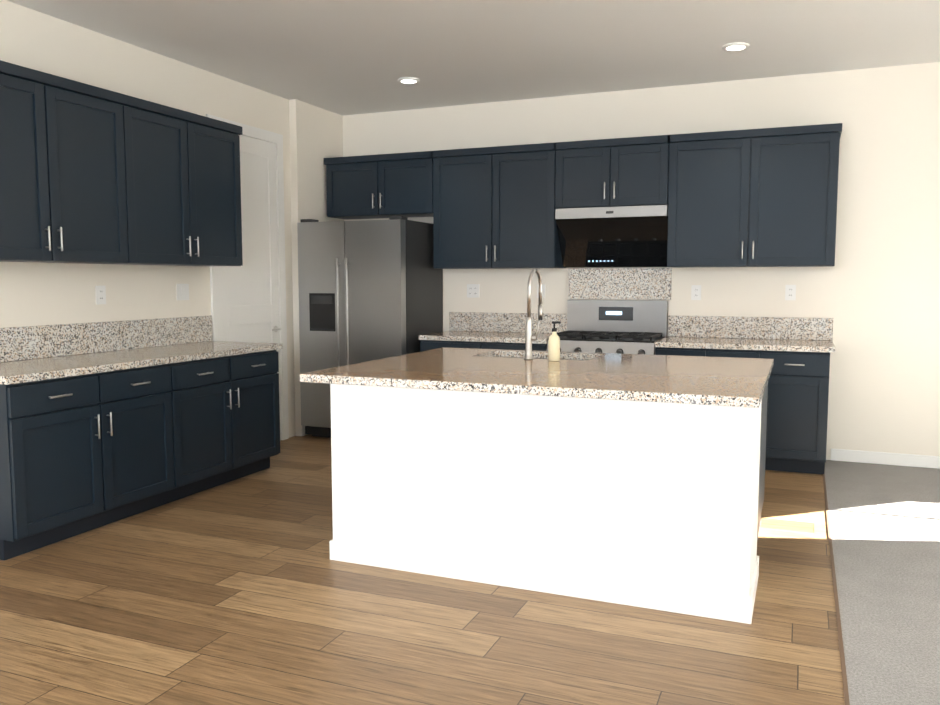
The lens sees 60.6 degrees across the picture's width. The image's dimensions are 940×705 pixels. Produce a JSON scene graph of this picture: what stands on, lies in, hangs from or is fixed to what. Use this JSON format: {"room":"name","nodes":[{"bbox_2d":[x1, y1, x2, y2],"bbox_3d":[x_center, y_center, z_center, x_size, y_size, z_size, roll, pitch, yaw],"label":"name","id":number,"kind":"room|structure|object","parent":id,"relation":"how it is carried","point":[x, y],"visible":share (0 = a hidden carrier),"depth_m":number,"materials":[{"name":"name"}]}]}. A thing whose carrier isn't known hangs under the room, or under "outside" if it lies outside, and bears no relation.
{"room":"kitchen","nodes":[
{"label":"kitchen","id":0,"kind":"room"},
{"bbox_2d":[0,0,343,437],"bbox_3d":[-3.086,-0.386,3.360,0.220,2.900,9.400,2,6,22],"label":"wall","id":1,"kind":"structure","parent":0,"point":[35,294],"depth_m":5.44,"materials":[{"name":"white paint"}]},
{"bbox_2d":[0,60,139,264],"bbox_3d":[-2.404,-0.995,4.399,0.348,0.990,1.133,2,6,22],"label":"upper cabinet","id":2,"kind":"object","parent":1,"relation":"attached to","point":[90,174],"depth_m":4.42,"materials":[{"name":"blue wood"}]},
{"bbox_2d":[95,286,105,304],"bbox_3d":[-2.331,-0.363,5.080,0.008,0.118,0.075,2,6,22],"label":"electrical outlet","id":3,"kind":"object","parent":1,"relation":"attached to","point":[100,292],"visible":1,"depth_m":5.07,"materials":[{"name":"white plastic"}]},
{"bbox_2d":[0,316,211,359],"bbox_3d":[-2.355,-0.093,5.028,0.020,0.188,2.180,2,6,22],"label":"backsplash","id":4,"kind":"structure","parent":1,"relation":"attached to","point":[28,342],"depth_m":5.06,"materials":[{"name":"beige stone"}]},
{"bbox_2d":[176,284,188,299],"bbox_3d":[-2.052,-0.433,5.751,0.009,0.118,0.120,2,6,22],"label":"electrical outlet","id":5,"kind":"object","parent":1,"relation":"attached to","point":[182,291],"visible":1,"depth_m":5.74,"materials":[{"name":"white plastic"}]},
{"bbox_2d":[128,98,242,265],"bbox_3d":[-2.019,-1.078,5.326,0.348,0.990,1.133,2,6,22],"label":"upper cabinet","id":6,"kind":"object","parent":1,"relation":"attached to","point":[188,164],"depth_m":5.27,"materials":[{"name":"blue wood"}]},
{"bbox_2d":[206,114,288,439],"bbox_3d":[-1.735,-0.502,6.439,0.068,2.585,0.930,2,6,22],"label":"door","id":7,"kind":"structure","parent":1,"relation":"attached to","point":[248,300],"depth_m":6.53,"materials":[{"name":"white"}]},
{"bbox_2d":[0,434,844,704],"bbox_3d":[-1.125,1.146,2.793,4.480,0.050,9.600,2,6,22],"label":"floor","id":8,"kind":"structure","parent":0,"point":[245,590],"depth_m":3.20,"materials":[{"name":"brown wood"}]},
{"bbox_2d":[0,364,187,560],"bbox_3d":[-2.266,0.530,4.500,0.628,0.874,1.134,2,6,22],"label":"base cabinet","id":9,"kind":"object","parent":8,"relation":"on","point":[103,423],"depth_m":4.27,"materials":[{"name":"blue wood"}]},
{"bbox_2d":[0,340,282,383],"bbox_3d":[-2.065,0.032,4.918,0.648,0.039,2.180,2,6,22],"label":"countertop","id":10,"kind":"structure","parent":9,"relation":"on","point":[88,363],"depth_m":4.67,"materials":[{"name":"beige stone"}]},
{"bbox_2d":[184,348,279,495],"bbox_3d":[-1.882,0.447,5.426,0.628,0.874,1.134,2,6,22],"label":"base cabinet","id":11,"kind":"object","parent":8,"relation":"on","point":[232,410],"depth_m":5.33,"materials":[{"name":"blue wood"}]},
{"bbox_2d":[297,216,442,437],"bbox_3d":[-0.869,-0.206,7.061,0.984,1.885,0.882,2,6,22],"label":"fridge","id":12,"kind":"object","parent":8,"relation":"on","point":[370,290],"visible":0.62,"depth_m":6.71,"materials":[{"name":"grey metal"}]},
{"bbox_2d":[420,340,547,351],"bbox_3d":[0.209,0.323,6.820,1.102,0.875,0.628,2,6,22],"label":"base cabinet","id":13,"kind":"object","parent":8,"relation":"on","point":[425,345],"depth_m":6.54,"materials":[{"name":"wood"}]},
{"bbox_2d":[419,332,558,343],"bbox_3d":[0.205,-0.132,6.770,1.102,0.039,0.648,2,6,22],"label":"countertop","id":14,"kind":"structure","parent":13,"relation":"on","point":[479,337],"depth_m":6.56,"materials":[{"name":"beige stone"}]},
{"bbox_2d":[329,355,773,623],"bbox_3d":[0.524,0.549,4.284,1.959,0.876,1.617,2,6,22],"label":"kitchen island","id":15,"kind":"object","parent":8,"relation":"on","point":[636,480],"depth_m":3.49,"materials":[{"name":"white"}]},
{"bbox_2d":[300,353,771,406],"bbox_3d":[0.369,0.110,4.047,2.100,0.040,1.180,2,6,22],"label":"island countertop","id":16,"kind":"structure","parent":15,"relation":"on","point":[698,384],"depth_m":3.75,"materials":[{"name":"beige stone"}]},
{"bbox_2d":[548,321,560,360],"bbox_3d":[0.474,-0.064,4.520,0.068,0.222,0.065,2,6,22],"label":"soap bottle","id":17,"kind":"object","parent":16,"relation":"on","point":[554,347],"visible":1,"depth_m":4.50,"materials":[{"name":"beige plastic"}]},
{"bbox_2d":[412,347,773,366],"bbox_3d":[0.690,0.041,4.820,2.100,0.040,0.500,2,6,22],"label":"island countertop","id":18,"kind":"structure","parent":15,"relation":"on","point":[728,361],"depth_m":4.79,"materials":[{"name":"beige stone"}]},
{"bbox_2d":[524,269,542,359],"bbox_3d":[0.393,-0.227,4.682,0.094,0.518,0.258,2,6,22],"label":"faucet","id":19,"kind":"object","parent":18,"relation":"on","point":[530,338],"visible":1,"depth_m":4.59,"materials":[{"name":"silver metal"}]},
{"bbox_2d":[547,300,667,354],"bbox_3d":[1.087,0.195,6.393,0.824,1.205,0.718,2,6,22],"label":"range","id":20,"kind":"object","parent":8,"relation":"on","point":[621,326],"visible":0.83,"depth_m":6.52,"materials":[{"name":"silver metal"}]},
{"bbox_2d":[655,315,834,474],"bbox_3d":[2.048,0.287,6.036,1.217,1.085,0.662,2,6,22],"label":"base cabinet","id":21,"kind":"object","parent":8,"relation":"on","point":[798,350],"visible":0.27,"depth_m":5.70,"materials":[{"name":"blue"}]},
{"bbox_2d":[822,474,849,704],"bbox_3d":[0.903,1.203,1.838,0.014,0.005,9.380,2,6,22],"label":"transition strip","id":22,"kind":"object","parent":8,"relation":"on","point":[844,676],"depth_m":3.33,"materials":[{"name":"brown"}]},
{"bbox_2d":[7,0,939,115],"bbox_3d":[0.002,-1.751,2.067,6.920,0.050,9.600,2,6,22],"label":"ceiling","id":23,"kind":"structure","parent":0,"point":[347,57],"depth_m":5.18,"materials":[{"name":"white paint"}]},
{"bbox_2d":[398,77,419,83],"bbox_3d":[-0.471,-2.086,6.176,0.170,0.012,0.170,2,6,22],"label":"recessed light","id":24,"kind":"object","parent":23,"relation":"in","point":[408,80],"visible":0.98,"depth_m":6.14,"materials":[{"name":"white plastic"}]},
{"bbox_2d":[722,42,748,50],"bbox_3d":[1.746,-2.006,5.286,0.170,0.012,0.170,2,6,22],"label":"recessed light","id":25,"kind":"object","parent":23,"relation":"in","point":[737,46],"visible":0.98,"depth_m":5.25,"materials":[{"name":"white plastic"}]},
{"bbox_2d":[343,62,939,459],"bbox_3d":[1.786,-0.665,6.503,6.920,2.900,0.150,2,6,22],"label":"wall","id":26,"kind":"structure","parent":0,"point":[874,292],"depth_m":6.03,"materials":[{"name":"white paint"}]},
{"bbox_2d":[324,151,431,219],"bbox_3d":[-0.740,-1.481,7.204,1.060,0.520,0.348,2,6,22],"label":"upper cabinet","id":27,"kind":"object","parent":26,"relation":"attached to","point":[394,184],"depth_m":7.04,"materials":[{"name":"blue wood"}]},
{"bbox_2d":[467,284,478,297],"bbox_3d":[0.027,-0.548,7.155,0.118,0.118,0.008,2,6,22],"label":"electrical outlet","id":28,"kind":"object","parent":26,"relation":"attached to","point":[472,290],"visible":1,"depth_m":7.15,"materials":[{"name":"white plastic"}]},
{"bbox_2d":[432,142,563,268],"bbox_3d":[0.249,-1.211,6.819,1.080,0.990,0.348,2,6,22],"label":"upper cabinet","id":29,"kind":"object","parent":26,"relation":"attached to","point":[493,207],"depth_m":6.65,"materials":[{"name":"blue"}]},
{"bbox_2d":[447,312,566,331],"bbox_3d":[0.325,-0.263,7.049,1.102,0.169,0.020,2,6,22],"label":"backsplash","id":30,"kind":"structure","parent":26,"relation":"attached to","point":[458,321],"depth_m":7.06,"materials":[{"name":"beige stone"}]},
{"bbox_2d":[537,284,544,297],"bbox_3d":[0.609,-0.526,6.915,0.075,0.118,0.008,2,6,22],"label":"electrical outlet","id":31,"kind":"object","parent":26,"relation":"attached to","point":[543,290],"visible":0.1,"depth_m":6.91,"materials":[{"name":"white plastic"}]},
{"bbox_2d":[555,205,667,267],"bbox_3d":[1.158,-0.921,6.466,0.880,0.465,0.349,2,6,22],"label":"range hood","id":32,"kind":"object","parent":26,"relation":"attached to","point":[621,236],"visible":0.96,"depth_m":6.40,"materials":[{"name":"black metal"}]},
{"bbox_2d":[556,135,671,208],"bbox_3d":[1.159,-1.414,6.423,0.890,0.515,0.348,2,6,22],"label":"upper cabinet","id":33,"kind":"object","parent":26,"relation":"attached to","point":[631,171],"depth_m":6.25,"materials":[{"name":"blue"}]},
{"bbox_2d":[691,285,700,299],"bbox_3d":[1.806,-0.478,6.424,0.075,0.118,0.008,2,6,22],"label":"electrical outlet","id":34,"kind":"object","parent":26,"relation":"attached to","point":[695,292],"visible":1,"depth_m":6.42,"materials":[{"name":"white plastic"}]},
{"bbox_2d":[667,123,841,267],"bbox_3d":[2.113,-1.142,6.052,1.174,0.990,0.348,2,6,22],"label":"upper cabinet","id":35,"kind":"object","parent":26,"relation":"attached to","point":[764,197],"depth_m":5.88,"materials":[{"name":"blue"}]},
{"bbox_2d":[785,285,795,299],"bbox_3d":[2.453,-0.459,6.157,0.075,0.118,0.008,2,6,22],"label":"electrical outlet","id":36,"kind":"object","parent":26,"relation":"attached to","point":[790,292],"visible":1,"depth_m":6.16,"materials":[{"name":"white plastic"}]},
{"bbox_2d":[830,448,939,468],"bbox_3d":[3.760,0.814,5.727,2.180,0.090,0.013,2,6,22],"label":"baseboard","id":37,"kind":"structure","parent":26,"relation":"attached to","point":[911,460],"depth_m":5.99,"materials":[{"name":"white wood"}]},
{"bbox_2d":[824,460,939,704],"bbox_3d":[2.073,1.263,1.478,2.440,0.050,9.600,2,6,22],"label":"floor carpet","id":38,"kind":"object","parent":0,"point":[885,526],"depth_m":3.71,"materials":[{"name":"grey carpet"}]}
]}

